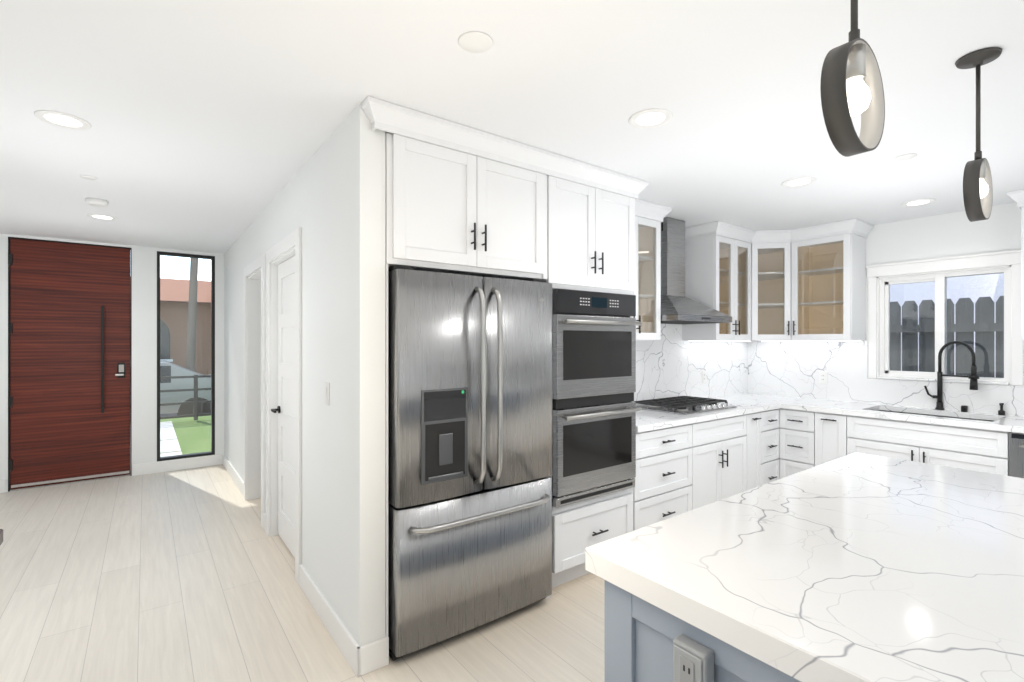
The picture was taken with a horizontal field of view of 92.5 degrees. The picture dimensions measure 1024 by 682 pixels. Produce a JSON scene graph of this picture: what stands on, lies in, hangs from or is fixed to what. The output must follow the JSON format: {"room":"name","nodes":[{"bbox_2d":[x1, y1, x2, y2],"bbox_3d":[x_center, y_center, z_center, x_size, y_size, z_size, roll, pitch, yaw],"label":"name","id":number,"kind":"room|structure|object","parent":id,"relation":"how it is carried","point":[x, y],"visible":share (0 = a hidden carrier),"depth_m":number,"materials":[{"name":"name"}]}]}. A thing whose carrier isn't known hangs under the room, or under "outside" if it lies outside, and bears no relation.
{"room":"kitchen","nodes":[
{"label":"kitchen","id":0,"kind":"room"},
{"bbox_2d":[0,233,223,491],"bbox_3d":[-4.022,0.200,5.266,4.800,2.440,0.120,0,0,-37],"label":"wall","id":1,"kind":"structure","parent":0,"point":[144,354],"depth_m":5.25,"materials":[{"name":"white paint"}]},
{"bbox_2d":[8,237,131,491],"bbox_3d":[-4.416,0.212,4.937,0.925,2.415,0.155,0,0,-37],"label":"front door","id":2,"kind":"structure","parent":1,"relation":"in","point":[69,362],"depth_m":4.91,"materials":[{"name":"brown wood"}]},
{"bbox_2d":[0,454,222,492],"bbox_3d":[-4.628,1.360,4.728,3.184,0.120,0.016,0,0,-37],"label":"baseboard","id":3,"kind":"structure","parent":1,"relation":"attached to","point":[172,465],"depth_m":5.39,"materials":[{"name":"white wood"}]},
{"bbox_2d":[157,251,214,461],"bbox_3d":[-3.668,0.160,5.524,0.543,2.290,0.090,0,0,-37],"label":"window","id":4,"kind":"structure","parent":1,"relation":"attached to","point":[212,359],"depth_m":5.52,"materials":[{"name":"black"}]},
{"bbox_2d":[160,360,210,414],"bbox_3d":[-8.498,1.157,10.585,4.500,1.415,1.820,0,0,-37],"label":"car","id":5,"kind":"object","parent":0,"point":[175,396],"depth_m":10.52,"materials":[{"name":"silver metal"}]},
{"bbox_2d":[0,464,604,681],"bbox_3d":[-0.238,1.450,2.602,7.870,0.060,8.920,0,0,-37],"label":"floor","id":6,"kind":"structure","parent":0,"point":[185,575],"depth_m":2.62,"materials":[{"name":"beige wood"}]},
{"bbox_2d":[0,529,2,544],"bbox_3d":[-1.706,0.970,0.917,1.000,0.900,0.420,0,0,-37],"label":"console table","id":7,"kind":"object","parent":6,"relation":"on","point":[1,536],"visible":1,"depth_m":1.35,"materials":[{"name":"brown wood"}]},
{"bbox_2d":[388,265,551,660],"bbox_3d":[-0.309,0.535,2.615,0.896,1.746,0.744,0,0,-37],"label":"fridge","id":8,"kind":"object","parent":6,"relation":"on","point":[469,452],"visible":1,"depth_m":2.30,"materials":[{"name":"grey metal"}]},
{"bbox_2d":[546,475,636,597],"bbox_3d":[0.318,1.193,3.172,0.677,0.455,0.622,0,0,-37],"label":"base cabinet","id":9,"kind":"object","parent":6,"relation":"on","point":[578,526],"depth_m":2.89,"materials":[{"name":"white wood"}]},
{"bbox_2d":[633,424,700,528],"bbox_3d":[0.883,1.000,3.599,0.699,0.840,0.614,0,0,-37],"label":"base cabinet","id":10,"kind":"object","parent":6,"relation":"on","point":[668,460],"depth_m":3.35,"materials":[{"name":"white wood"}]},
{"bbox_2d":[636,396,780,431],"bbox_3d":[1.385,0.560,3.959,1.935,0.040,0.639,0,0,-37],"label":"countertop","id":11,"kind":"structure","parent":10,"relation":"on","point":[646,420],"depth_m":3.64,"materials":[{"name":"white stone"}]},
{"bbox_2d":[634,396,736,414],"bbox_3d":[1.409,0.513,4.015,0.740,0.053,0.500,0,0,-37],"label":"cooktop","id":12,"kind":"object","parent":11,"relation":"in","point":[683,405],"visible":0.96,"depth_m":3.92,"materials":[{"name":"silver metal"}]},
{"bbox_2d":[585,568,812,681],"bbox_3d":[1.228,1.010,1.405,1.826,0.820,0.998,0,0,-37],"label":"kitchen island","id":13,"kind":"object","parent":6,"relation":"on","point":[646,641],"depth_m":1.13,"materials":[{"name":"wood"}]},
{"bbox_2d":[585,452,1023,681],"bbox_3d":[1.256,0.570,1.415,1.860,0.060,1.070,0,0,-37],"label":"island countertop","id":14,"kind":"structure","parent":13,"relation":"on","point":[854,567],"depth_m":1.17,"materials":[{"name":"white stone"}]},
{"bbox_2d":[701,412,752,506],"bbox_3d":[1.443,1.000,4.018,0.819,0.840,0.614,0,0,-37],"label":"base cabinet","id":15,"kind":"object","parent":6,"relation":"on","point":[727,444],"depth_m":3.81,"materials":[{"name":"white wood"}]},
{"bbox_2d":[753,412,764,487],"bbox_3d":[1.792,1.000,4.279,0.289,0.840,0.614,0,0,-37],"label":"base cabinet","id":16,"kind":"object","parent":6,"relation":"on","point":[758,417],"depth_m":4.09,"materials":[{"name":"white wood"}]},
{"bbox_2d":[765,408,780,483],"bbox_3d":[2.017,1.000,4.447,0.390,0.840,0.614,0,0,-37],"label":"base cabinet","id":17,"kind":"object","parent":6,"relation":"on","point":[772,419],"depth_m":4.25,"materials":[{"name":"white wood"}]},
{"bbox_2d":[781,408,812,477],"bbox_3d":[2.702,1.000,4.377,0.624,0.840,0.359,0,0,-37],"label":"base cabinet","id":18,"kind":"object","parent":6,"relation":"on","point":[796,427],"depth_m":4.21,"materials":[{"name":"white wood"}]},
{"bbox_2d":[813,408,884,466],"bbox_3d":[2.863,1.000,4.163,0.624,0.840,0.294,0,0,-37],"label":"base cabinet","id":19,"kind":"object","parent":6,"relation":"on","point":[834,437],"depth_m":3.92,"materials":[{"name":"white wood"}]},
{"bbox_2d":[729,392,1023,431],"bbox_3d":[3.215,0.560,3.670,0.650,0.040,3.294,0,0,-37],"label":"countertop","id":20,"kind":"structure","parent":19,"relation":"on","point":[802,403],"depth_m":3.84,"materials":[{"name":"white stone"}]},
{"bbox_2d":[924,341,978,409],"bbox_3d":[3.403,0.267,3.801,0.143,0.545,0.337,0,0,-37],"label":"faucet","id":21,"kind":"object","parent":20,"relation":"on","point":[973,376],"visible":1,"depth_m":3.85,"materials":[{"name":"black metal"}]},
{"bbox_2d":[961,405,967,411],"bbox_3d":[3.480,0.515,3.771,0.039,0.048,0.039,0,0,41],"label":"accessory","id":22,"kind":"object","parent":20,"relation":"on","point":[964,408],"depth_m":3.76,"materials":[{"name":"black metal"}]},
{"bbox_2d":[998,403,1004,414],"bbox_3d":[3.592,0.495,3.595,0.037,0.088,0.069,0,0,41],"label":"accessory","id":23,"kind":"object","parent":20,"relation":"on","point":[1000,412],"depth_m":3.60,"materials":[{"name":"black metal"}]},
{"bbox_2d":[1009,432,1023,477],"bbox_3d":[3.607,1.002,3.087,0.651,0.835,0.598,0,0,-37],"label":"dishwasher","id":24,"kind":"object","parent":6,"relation":"on","point":[1016,454],"visible":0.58,"depth_m":3.14,"materials":[{"name":"grey metal"}]},
{"bbox_2d":[224,103,384,645],"bbox_3d":[-1.952,0.200,3.930,0.115,2.440,4.500,0,0,-37],"label":"wall","id":25,"kind":"structure","parent":0,"point":[329,199],"depth_m":2.31,"materials":[{"name":"white paint"}]},
{"bbox_2d":[244,227,301,584],"bbox_3d":[-1.791,0.376,3.700,0.133,2.088,2.006,0,0,-37],"label":"door frame","id":26,"kind":"structure","parent":25,"relation":"attached to","point":[260,392],"depth_m":3.60,"materials":[{"name":"white wood"}]},
{"bbox_2d":[271,256,294,557],"bbox_3d":[-1.496,0.423,3.281,0.093,1.970,0.769,0,0,-37],"label":"hall door","id":27,"kind":"structure","parent":25,"relation":"in","point":[285,409],"depth_m":3.39,"materials":[{"name":"white wood"}]},
{"bbox_2d":[223,454,388,676],"bbox_3d":[-1.949,1.360,3.922,0.141,0.120,4.516,0,0,-37],"label":"baseboard","id":28,"kind":"structure","parent":25,"relation":"attached to","point":[367,658],"depth_m":2.26,"materials":[{"name":"white wood"}]},
{"bbox_2d":[325,382,329,405],"bbox_3d":[-0.930,0.260,2.459,0.010,0.115,0.070,0,0,-37],"label":"light switch","id":29,"kind":"object","parent":25,"relation":"attached to","point":[327,393],"depth_m":2.44,"materials":[{"name":"white plastic"}]},
{"bbox_2d":[369,104,560,283],"bbox_3d":[-0.332,-0.681,2.686,0.982,0.673,0.622,0,0,-37],"label":"upper cabinet","id":30,"kind":"object","parent":25,"relation":"attached to","point":[447,210],"depth_m":2.38,"materials":[{"name":"white wood"}]},
{"bbox_2d":[0,0,1023,253],"bbox_3d":[-0.238,-1.060,2.602,7.870,0.080,8.920,0,0,-37],"label":"ceiling","id":31,"kind":"structure","parent":0,"point":[214,126],"depth_m":2.04,"materials":[{"name":"white paint"}]},
{"bbox_2d":[34,110,90,129],"bbox_3d":[-2.062,-1.017,2.254,0.196,0.006,0.196,0,0,-37],"label":"recessed light","id":32,"kind":"object","parent":31,"relation":"in","point":[63,120],"visible":1,"depth_m":2.25,"materials":[{"name":"white plastic"}]},
{"bbox_2d":[80,175,97,179],"bbox_3d":[-2.623,-1.017,3.039,0.085,0.004,0.085,0,0,44],"label":"disc","id":33,"kind":"object","parent":31,"relation":"attached to","point":[88,177],"depth_m":3.03,"materials":[{"name":"white"}]},
{"bbox_2d":[85,198,108,206],"bbox_3d":[-2.996,-1.003,3.539,0.132,0.034,0.132,0,0,-37],"label":"recessed light","id":34,"kind":"object","parent":31,"relation":"attached to","point":[96,202],"visible":1,"depth_m":3.50,"materials":[{"name":"white plastic"}]},
{"bbox_2d":[87,214,117,219],"bbox_3d":[-3.344,-1.017,4.003,0.196,0.006,0.196,0,0,-37],"label":"recessed light","id":35,"kind":"object","parent":31,"relation":"in","point":[101,216],"visible":0.98,"depth_m":4.00,"materials":[{"name":"white"}]},
{"bbox_2d":[458,31,492,52],"bbox_3d":[-0.124,-1.017,1.669,0.119,0.004,0.119,0,0,-43],"label":"disc","id":36,"kind":"object","parent":31,"relation":"attached to","point":[475,42],"depth_m":1.66,"materials":[{"name":"white"}]},
{"bbox_2d":[629,108,672,128],"bbox_3d":[0.633,-1.017,2.239,0.196,0.006,0.196,0,0,-37],"label":"recessed light","id":37,"kind":"object","parent":31,"relation":"in","point":[652,118],"visible":1,"depth_m":2.23,"materials":[{"name":"white plastic"}]},
{"bbox_2d":[781,177,816,186],"bbox_3d":[1.830,-1.017,3.130,0.196,0.006,0.196,0,0,-37],"label":"recessed light","id":38,"kind":"object","parent":31,"relation":"in","point":[800,182],"visible":1,"depth_m":3.12,"materials":[{"name":"white plastic"}]},
{"bbox_2d":[820,0,884,156],"bbox_3d":[0.695,-0.701,0.996,0.215,0.634,0.124,0,0,-37],"label":"pendant light","id":39,"kind":"object","parent":31,"relation":"hanging from","point":[851,82],"visible":1,"depth_m":0.98,"materials":[{"name":"brown metal"}]},
{"bbox_2d":[895,153,916,160],"bbox_3d":[2.173,-1.017,2.702,0.095,0.004,0.095,0,0,44],"label":"disc","id":40,"kind":"object","parent":31,"relation":"attached to","point":[907,156],"depth_m":2.70,"materials":[{"name":"white"}]},
{"bbox_2d":[901,199,935,206],"bbox_3d":[2.975,-1.017,3.590,0.196,0.006,0.196,0,0,-37],"label":"recessed light","id":41,"kind":"object","parent":31,"relation":"in","point":[918,202],"visible":0.98,"depth_m":3.58,"materials":[{"name":"white"}]},
{"bbox_2d":[955,47,1001,221],"bbox_3d":[1.669,-0.726,1.755,0.215,0.584,0.124,0,0,-37],"label":"pendant light","id":42,"kind":"object","parent":31,"relation":"hanging from","point":[977,189],"visible":1,"depth_m":1.74,"materials":[{"name":"brown metal"}]},
{"bbox_2d":[546,156,640,295],"bbox_3d":[0.298,-0.659,3.157,0.767,0.718,0.622,0,0,-37],"label":"upper cabinet","id":43,"kind":"object","parent":0,"relation":"attached to","point":[601,227],"depth_m":2.93,"materials":[{"name":"white wood"}]},
{"bbox_2d":[552,288,641,507],"bbox_3d":[0.351,0.313,3.128,0.670,1.218,0.682,0,0,-37],"label":"wall oven","id":44,"kind":"object","parent":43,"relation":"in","point":[594,409],"visible":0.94,"depth_m":2.87,"materials":[{"name":"grey metal"}]},
{"bbox_2d":[634,340,748,405],"bbox_3d":[1.451,0.265,4.400,2.570,0.550,0.016,0,0,-37],"label":"backsplash","id":45,"kind":"structure","parent":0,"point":[664,368],"depth_m":4.53,"materials":[{"name":"white stone"}]},
{"bbox_2d":[866,203,1020,385],"bbox_3d":[3.954,0.200,3.351,0.140,2.440,4.900,0,0,-37],"label":"wall","id":46,"kind":"structure","parent":0,"point":[959,233],"depth_m":3.92,"materials":[{"name":"white paint"}]},
{"bbox_2d":[749,340,1023,415],"bbox_3d":[3.474,0.265,3.855,0.017,0.550,3.280,0,0,-37],"label":"backsplash","id":47,"kind":"structure","parent":46,"relation":"attached to","point":[815,369],"depth_m":4.44,"materials":[{"name":"white stone"}]},
{"bbox_2d":[865,249,1022,385],"bbox_3d":[3.457,-0.175,3.960,0.145,0.990,0.982,0,0,-37],"label":"kitchen window","id":48,"kind":"structure","parent":46,"relation":"in","point":[882,278],"depth_m":3.95,"materials":[{"name":"glass"},{"name":"white vinyl"},{"name":"painted wood"}]},
{"bbox_2d":[1017,189,1023,343],"bbox_3d":[3.865,-0.514,3.055,0.345,1.008,0.930,0,0,-37],"label":"upper cabinet","id":49,"kind":"object","parent":46,"relation":"attached to","point":[1020,193],"depth_m":3.32,"materials":[{"name":"white wood"}]},
{"label":"outside","id":50,"kind":"structure","parent":0,"visible":0},
{"bbox_2d":[160,413,210,454],"bbox_3d":[-15.509,1.705,21.962,40.000,0.530,40.380,0,0,-37],"label":"lawn","id":51,"kind":"structure","parent":50,"point":[191,422],"depth_m":7.78,"materials":[{"name":"green plant"}]},
{"bbox_2d":[160,421,181,456],"bbox_3d":[-5.557,1.430,6.684,1.640,0.020,3.950,0,0,-37],"label":"path","id":52,"kind":"structure","parent":51,"relation":"on","point":[165,434],"depth_m":6.97,"materials":[{"name":"concrete"}]},
{"bbox_2d":[160,278,210,374],"bbox_3d":[-18.317,-0.720,25.718,21.200,5.120,8.200,0,0,-37],"label":"house","id":53,"kind":"structure","parent":51,"relation":"on","point":[171,324],"depth_m":23.42,"materials":[{"name":"paint"}]},
{"bbox_2d":[160,375,210,419],"bbox_3d":[-5.753,1.010,8.917,18.060,0.820,0.080,0,0,-37],"label":"rail fence","id":54,"kind":"object","parent":51,"relation":"on","point":[195,402],"depth_m":8.87,"materials":[{"name":"black metal"}]},
{"bbox_2d":[186,258,197,370],"bbox_3d":[-15.505,-4.868,18.144,10.967,13.425,5.833,0,0,-37],"label":"palms","id":55,"kind":"object","parent":51,"relation":"on","point":[191,319],"depth_m":19.68,"materials":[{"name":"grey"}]},
{"bbox_3d":[5.658,1.470,4.938,4.490,0.060,9.000,0,0,-37],"label":"yard","id":56,"kind":"structure","parent":50,"visible":0},
{"bbox_2d":[890,273,1003,377],"bbox_3d":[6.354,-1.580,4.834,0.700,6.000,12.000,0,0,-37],"label":"house","id":57,"kind":"structure","parent":56,"relation":"on","point":[950,289],"depth_m":6.06,"materials":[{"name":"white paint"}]},
{"bbox_2d":[890,296,1003,377],"bbox_3d":[4.620,0.490,4.796,0.058,1.860,6.015,0,0,-37],"label":"picket fence","id":58,"kind":"object","parent":56,"relation":"on","point":[959,349],"depth_m":4.99,"materials":[{"name":"grey wood"}]},
{"bbox_3d":[0.836,0.200,4.017,4.455,2.440,0.100,0,0,-37],"label":"wall","id":59,"kind":"structure","parent":0,"visible":0},
{"bbox_2d":[661,217,731,323],"bbox_3d":[1.390,-0.587,4.041,0.750,0.859,0.478,0,0,-37],"label":"range hood","id":60,"kind":"object","parent":59,"relation":"attached to","point":[678,306],"visible":0.54,"depth_m":4.01,"materials":[{"name":"silver metal"}]}
]}

